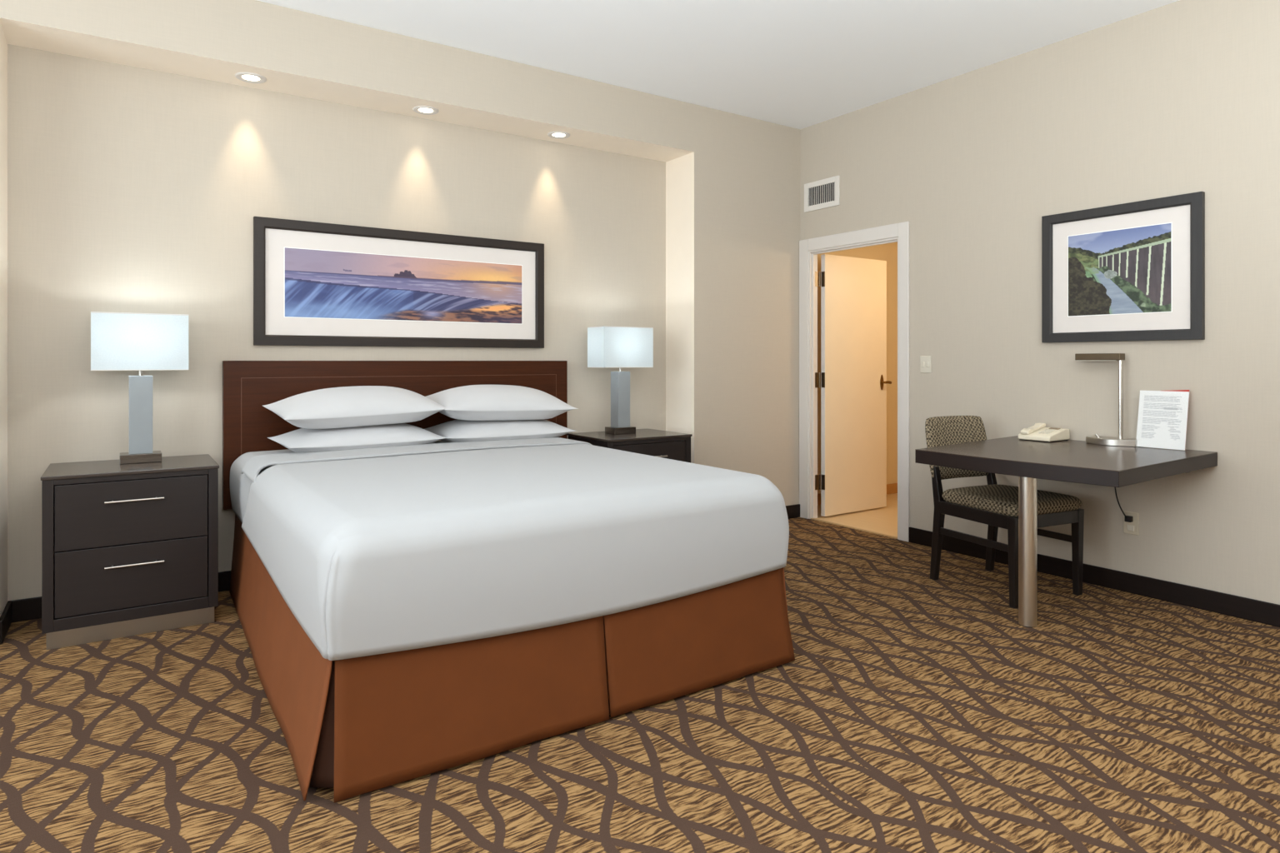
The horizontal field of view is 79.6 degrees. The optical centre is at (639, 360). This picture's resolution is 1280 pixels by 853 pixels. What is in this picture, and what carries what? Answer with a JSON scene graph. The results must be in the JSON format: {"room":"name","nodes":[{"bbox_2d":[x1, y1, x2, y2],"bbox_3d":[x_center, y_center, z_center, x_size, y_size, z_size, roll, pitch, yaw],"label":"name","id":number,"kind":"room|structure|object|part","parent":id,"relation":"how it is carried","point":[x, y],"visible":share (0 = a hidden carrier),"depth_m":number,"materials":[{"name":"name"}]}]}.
{"room":"hotel room","nodes":[
{"label":"hotel room","id":0,"kind":"room"},
{"bbox_2d":[0,0,799,617],"bbox_3d":[-1.824,-0.290,4.129,7.205,2.980,0.484,0,0,-34],"label":"wall","id":1,"kind":"structure","parent":0,"point":[137,167],"depth_m":4.16,"materials":[{"name":"beige paint"}]},
{"bbox_2d":[235,72,266,83],"bbox_3d":[-1.991,-1.446,3.928,0.146,0.007,0.146,0,0,-34],"label":"recessed light","id":2,"kind":"object","parent":1,"relation":"in","point":[250,77],"visible":1,"depth_m":3.92,"materials":[{"name":"white paint"}]},
{"bbox_2d":[222,360,567,509],"bbox_3d":[-1.329,0.540,4.544,2.014,1.080,0.051,0,0,-34],"label":"headboard","id":3,"kind":"object","parent":1,"relation":"attached to","point":[247,386],"visible":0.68,"depth_m":4.24,"materials":[{"name":"brown wood"}]},
{"bbox_2d":[253,216,544,348],"bbox_3d":[-1.341,-0.423,4.548,1.708,0.682,0.030,0,0,-34],"label":"framed picture","id":4,"kind":"object","parent":1,"relation":"attached to","point":[315,283],"visible":1,"depth_m":4.47},
{"bbox_2d":[285,247,521,324],"bbox_3d":[-1.342,-0.425,4.549,1.405,0.374,0.001,0,0,-34],"label":"print","id":5,"kind":"object","parent":4,"relation":"attached to","point":[325,284],"depth_m":4.50},
{"bbox_2d":[0,504,799,644],"bbox_3d":[-1.767,1.150,4.067,7.029,0.100,0.350,0,0,-34],"label":"baseboard","id":6,"kind":"structure","parent":1,"relation":"attached to","point":[15,611],"depth_m":3.54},
{"bbox_2d":[412,105,439,114],"bbox_3d":[-1.238,-1.446,4.437,0.146,0.007,0.146,0,0,-34],"label":"recessed light","id":7,"kind":"object","parent":1,"relation":"in","point":[426,110],"visible":1,"depth_m":4.43,"materials":[{"name":"white paint"}]},
{"bbox_2d":[547,131,569,139],"bbox_3d":[-0.520,-1.446,4.923,0.146,0.007,0.146,0,0,-34],"label":"recessed light","id":8,"kind":"object","parent":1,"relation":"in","point":[559,135],"visible":1,"depth_m":4.92,"materials":[{"name":"white paint"}]},
{"bbox_2d":[0,493,1279,852],"bbox_3d":[1.094,1.250,2.309,10.000,0.100,6.600,0,0,-34],"label":"floor","id":9,"kind":"structure","parent":0,"point":[912,712],"depth_m":2.38,"materials":[{"name":"carpet"}]},
{"bbox_2d":[40,454,219,649],"bbox_3d":[-2.335,0.840,3.542,0.648,0.720,0.536,0,0,-34],"label":"nightstand","id":10,"kind":"object","parent":9,"relation":"on","point":[128,550],"visible":0.99,"depth_m":3.34,"materials":[{"name":"brown wood"}]},
{"bbox_3d":[-2.212,0.659,3.359,0.556,0.274,0.026,0,0,-34],"label":"drawer","id":11,"kind":"part","parent":10,"relation":"part of","materials":[{"name":"brown wood"}]},
{"bbox_3d":[-2.212,0.938,3.359,0.556,0.272,0.026,0,0,-34],"label":"drawer","id":12,"kind":"part","parent":10,"relation":"part of","materials":[{"name":"brown wood"}]},
{"bbox_3d":[-2.195,0.605,3.334,0.216,0.010,0.035,0,0,-34],"label":"handle","id":13,"kind":"part","parent":10,"relation":"part of","materials":[{"name":"silver metal"}]},
{"bbox_3d":[-2.195,0.884,3.334,0.216,0.010,0.035,0,0,-34],"label":"handle","id":14,"kind":"part","parent":10,"relation":"part of","materials":[{"name":"silver metal"}]},
{"bbox_2d":[90,311,188,464],"bbox_3d":[-2.370,0.130,3.642,0.381,0.700,0.214,0,0,-34],"label":"table lamp","id":15,"kind":"object","parent":10,"relation":"on","point":[140,342],"visible":1,"depth_m":3.58,"materials":[{"name":"white fabric"}]},
{"bbox_3d":[-2.370,-0.088,3.643,0.379,0.264,0.211,0,0,-34],"label":"lamp shade","id":16,"kind":"part","parent":15,"relation":"part of","materials":[{"name":"fabric"}]},
{"bbox_3d":[-2.370,0.023,3.643,0.028,0.097,0.028,0,0,-34],"label":"stem","id":17,"kind":"part","parent":15,"relation":"part of","materials":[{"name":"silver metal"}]},
{"bbox_2d":[229,514,794,803],"bbox_3d":[-0.762,0.849,3.489,1.831,0.702,2.312,0,0,-34],"label":"bed skirt","id":18,"kind":"object","parent":9,"relation":"on","point":[373,722],"visible":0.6,"depth_m":2.43,"materials":[{"name":"fabric"}]},
{"bbox_3d":[-1.487,0.954,3.007,0.077,0.469,2.253,0,0,-34],"label":"skirt panel","id":19,"kind":"part","parent":18,"relation":"part of","materials":[{"name":"brown fabric"}]},
{"bbox_2d":[230,437,591,522],"bbox_3d":[-1.076,0.604,3.954,1.732,0.333,1.184,0,0,-34],"label":"sheet","id":20,"kind":"object","parent":18,"relation":"on","point":[245,469],"visible":0.15,"depth_m":3.73,"materials":[{"name":"white fabric"}]},
{"bbox_2d":[267,423,447,452],"bbox_3d":[-1.477,0.395,4.029,0.785,0.150,0.500,0,1,-37],"label":"pillow","id":21,"kind":"object","parent":20,"relation":"on","point":[302,440],"visible":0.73,"depth_m":3.84,"materials":[{"name":"white fabric"}]},
{"bbox_2d":[262,385,445,429],"bbox_3d":[-1.481,0.235,4.025,0.821,0.201,0.498,0,0,-37],"label":"pillow","id":22,"kind":"object","parent":21,"relation":"on","point":[360,406],"visible":1,"depth_m":3.85,"materials":[{"name":"white fabric"}]},
{"bbox_2d":[424,419,575,442],"bbox_3d":[-0.824,0.395,4.464,0.780,0.151,0.500,0,1,-33],"label":"pillow","id":23,"kind":"object","parent":20,"relation":"on","point":[456,431],"visible":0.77,"depth_m":4.28,"materials":[{"name":"white fabric"}]},
{"bbox_2d":[425,385,578,420],"bbox_3d":[-0.823,0.239,4.452,0.796,0.201,0.498,0,0,-33],"label":"pillow","id":24,"kind":"object","parent":23,"relation":"on","point":[472,402],"visible":0.88,"depth_m":4.27,"materials":[{"name":"white fabric"}]},
{"bbox_3d":[-0.473,0.979,2.318,0.866,0.418,0.049,0,0,-34],"label":"skirt panel","id":25,"kind":"part","parent":18,"relation":"part of","materials":[{"name":"brown fabric"}]},
{"bbox_2d":[241,444,789,660],"bbox_3d":[-0.608,0.648,3.262,1.760,0.398,1.754,0,0,-34],"label":"duvet","id":26,"kind":"object","parent":18,"relation":"on","point":[381,555],"visible":1,"depth_m":2.52,"materials":[{"name":"white fabric"}]},
{"bbox_3d":[0.247,0.979,2.808,0.870,0.418,0.044,0,0,-34],"label":"skirt panel","id":27,"kind":"part","parent":18,"relation":"part of","materials":[{"name":"brown fabric"}]},
{"bbox_3d":[-0.042,0.964,3.983,0.079,0.449,2.251,0,0,-34],"label":"skirt panel","id":28,"kind":"part","parent":18,"relation":"part of","materials":[{"name":"brown fabric"}]},
{"bbox_2d":[567,428,692,463],"bbox_3d":[-0.064,0.840,5.030,0.648,0.720,0.536,0,0,-34],"label":"nightstand","id":29,"kind":"object","parent":9,"relation":"on","point":[664,444],"visible":0.27,"depth_m":4.89,"materials":[{"name":"brown wood"}]},
{"bbox_2d":[587,325,653,434],"bbox_3d":[-0.130,0.130,5.073,0.381,0.700,0.214,0,0,-34],"label":"table lamp","id":30,"kind":"object","parent":29,"relation":"on","point":[607,347],"visible":1,"depth_m":5.01,"materials":[{"name":"white fabric"}]},
{"bbox_3d":[-0.130,-0.088,5.073,0.379,0.264,0.211,0,0,-34],"label":"lamp shade","id":31,"kind":"part","parent":30,"relation":"part of","materials":[{"name":"fabric"}]},
{"bbox_3d":[0.060,0.659,4.847,0.556,0.274,0.026,0,0,-34],"label":"drawer","id":32,"kind":"part","parent":29,"relation":"part of","materials":[{"name":"brown wood"}]},
{"bbox_2d":[925,415,1084,608],"bbox_3d":[1.903,0.758,4.103,0.514,0.884,0.653,0,0,-26],"label":"desk chair","id":33,"kind":"object","parent":9,"relation":"on","point":[993,505],"visible":0.84,"depth_m":3.99,"materials":[{"name":"black wood"}]},
{"bbox_3d":[1.625,0.890,4.190,0.041,0.620,0.082,0,0,-26],"label":"leg","id":34,"kind":"part","parent":33,"relation":"part of","materials":[{"name":"black wood"}]},
{"bbox_3d":[1.788,0.488,4.344,0.470,0.344,0.118,0,0,-26],"label":"backrest","id":35,"kind":"part","parent":33,"relation":"part of","materials":[{"name":"fabric"}]},
{"bbox_3d":[2.010,0.890,4.375,0.041,0.620,0.082,0,0,-26],"label":"leg","id":36,"kind":"part","parent":33,"relation":"part of","materials":[{"name":"black wood"}]},
{"bbox_3d":[1.929,0.792,4.049,0.504,0.065,0.513,0,0,-26],"label":"seat rail","id":37,"kind":"part","parent":33,"relation":"part of","materials":[{"name":"black wood"}]},
{"bbox_3d":[1.935,0.723,4.036,0.502,0.090,0.503,0,0,-26],"label":"seat","id":38,"kind":"part","parent":33,"relation":"part of","materials":[{"name":"fabric"}]},
{"bbox_3d":[1.820,0.980,3.733,0.044,0.440,0.044,0,0,-26],"label":"leg","id":39,"kind":"part","parent":33,"relation":"part of","materials":[{"name":"black wood"}]},
{"bbox_3d":[2.244,0.980,3.936,0.044,0.440,0.044,0,0,-26],"label":"leg","id":40,"kind":"part","parent":33,"relation":"part of","materials":[{"name":"black wood"}]},
{"bbox_2d":[915,435,1217,627],"bbox_3d":[2.027,0.818,3.732,1.114,0.765,1.012,0,0,-34],"label":"desk","id":41,"kind":"object","parent":9,"relation":"on","point":[1069,461],"visible":0.99,"depth_m":3.45,"materials":[{"name":"brown wood"}]},
{"bbox_3d":[1.760,0.849,3.484,0.076,0.694,0.076,0,0,-34],"label":"column leg","id":42,"kind":"part","parent":41,"relation":"part of","materials":[{"name":"metal"}]},
{"bbox_2d":[1018,423,1069,442],"bbox_3d":[2.212,0.392,4.206,0.213,0.086,0.176,0,0,-34],"label":"telephone","id":43,"kind":"object","parent":41,"relation":"on","point":[1037,432],"visible":1,"depth_m":4.17,"materials":[{"name":"beige plastic"}]},
{"bbox_2d":[1075,353,1137,522],"bbox_3d":[2.429,0.397,3.999,0.142,0.870,0.297,0,0,-34],"label":"desk lamp","id":44,"kind":"object","parent":41,"relation":"on","point":[1120,441],"visible":0.82,"depth_m":3.95,"materials":[{"name":"silver metal"}]},
{"bbox_2d":[1090,360,1119,360],"bbox_3d":[2.410,-0.001,4.039,0.046,0.003,0.195,0,0,-34],"label":"diffuser","id":45,"kind":"object","parent":44,"relation":"attached to","point":[1091,360],"depth_m":3.99,"materials":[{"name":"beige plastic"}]},
{"bbox_3d":[2.487,0.660,3.970,0.062,0.314,0.009,0,0,24],"label":"power cord","id":46,"kind":"part","parent":44,"relation":"part of","materials":[{"name":"black plastic"}]},
{"bbox_2d":[1136,390,1189,450],"bbox_3d":[2.584,0.289,3.800,0.054,0.296,0.222,0,0,-34],"label":"card","id":47,"kind":"object","parent":41,"relation":"on","point":[1162,415],"visible":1,"depth_m":3.79,"materials":[{"name":"paper"}]},
{"bbox_2d":[256,0,1179,129],"bbox_3d":[-0.073,-1.830,1.540,7.205,0.100,6.634,0,0,-34],"label":"ceiling","id":48,"kind":"structure","parent":0,"point":[799,64],"depth_m":4.23,"materials":[{"name":"paint"}]},
{"bbox_2d":[817,242,897,494],"bbox_3d":[2.196,0.000,6.942,2.583,2.400,0.100,0,0,-34],"label":"wall","id":49,"kind":"structure","parent":0,"point":[888,252],"depth_m":6.92,"materials":[{"name":"paint"}]},
{"bbox_2d":[817,483,897,504],"bbox_3d":[2.228,1.155,6.896,2.583,0.090,0.012,0,0,-34],"label":"baseboard","id":50,"kind":"structure","parent":49,"relation":"attached to","point":[892,488],"depth_m":6.91,"materials":[{"name":"black wood"}]},
{"bbox_2d":[800,0,1279,604],"bbox_3d":[3.002,-0.290,3.358,0.075,2.980,6.200,0,0,-34],"label":"wall","id":51,"kind":"structure","parent":0,"point":[1181,97],"depth_m":4.10,"materials":[{"name":"beige paint"}]},
{"bbox_2d":[804,175,839,212],"bbox_3d":[1.352,-1.240,5.719,0.012,0.216,0.344,0,0,-34],"label":"air vent","id":52,"kind":"object","parent":51,"relation":"in","point":[824,193],"visible":1,"depth_m":5.71,"materials":[{"name":"white metal"}]},
{"bbox_2d":[815,254,891,516],"bbox_3d":[1.684,0.188,6.020,0.791,2.001,0.104,0,0,-34],"label":"door","id":53,"kind":"structure","parent":51,"relation":"in","point":[852,382],"depth_m":6.02,"materials":[{"name":"beige paint"}]},
{"bbox_3d":[1.990,0.175,6.200,0.083,0.124,0.059,0,0,-34],"label":"handle","id":54,"kind":"part","parent":53,"relation":"part of","materials":[{"name":"gold metal"}]},
{"bbox_2d":[810,518,897,539],"bbox_3d":[1.523,1.198,5.494,0.026,0.007,0.789,0,0,-34],"label":"trim","id":55,"kind":"structure","parent":51,"relation":"attached to","point":[822,521],"depth_m":5.46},
{"bbox_2d":[799,221,909,542],"bbox_3d":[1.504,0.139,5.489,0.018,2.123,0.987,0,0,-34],"label":"trim","id":56,"kind":"structure","parent":51,"relation":"attached to","point":[901,230],"depth_m":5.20,"materials":[{"name":"white paint"}]},
{"bbox_2d":[920,355,931,373],"bbox_3d":[1.852,0.025,4.979,0.013,0.110,0.080,0,0,-34],"label":"light switch","id":57,"kind":"object","parent":51,"relation":"attached to","point":[925,361],"visible":1,"depth_m":4.98,"materials":[{"name":"beige plastic"}]},
{"bbox_2d":[908,527,1279,627],"bbox_3d":[3.213,1.150,2.964,0.016,0.100,5.110,0,0,-34],"label":"baseboard","id":58,"kind":"structure","parent":51,"relation":"attached to","point":[1249,609],"depth_m":3.92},
{"bbox_2d":[1041,191,1204,342],"bbox_3d":[2.494,-0.458,4.013,0.030,0.712,0.775,0,0,-34],"label":"framed picture","id":59,"kind":"object","parent":51,"relation":"attached to","point":[1135,271],"visible":1,"depth_m":3.97},
{"bbox_2d":[1068,223,1171,316],"bbox_3d":[2.495,-0.464,4.014,0.001,0.438,0.500,0,0,-34],"label":"print","id":60,"kind":"object","parent":59,"relation":"attached to","point":[1123,271],"depth_m":4.00},
{"bbox_2d":[1123,510,1138,535],"bbox_3d":[2.538,0.840,3.968,0.009,0.116,0.072,0,0,-34],"label":"power outlet","id":61,"kind":"object","parent":51,"relation":"attached to","point":[1132,528],"visible":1,"depth_m":3.96,"materials":[{"name":"beige plastic"}]},
{"bbox_2d":[1127,525,1134,531],"bbox_3d":[2.536,0.865,3.967,0.004,0.030,0.034,0,0,-34],"label":"socket","id":62,"kind":"object","parent":61,"relation":"attached to","point":[1130,527],"depth_m":3.97,"materials":[{"name":"beige plastic"}]}
]}

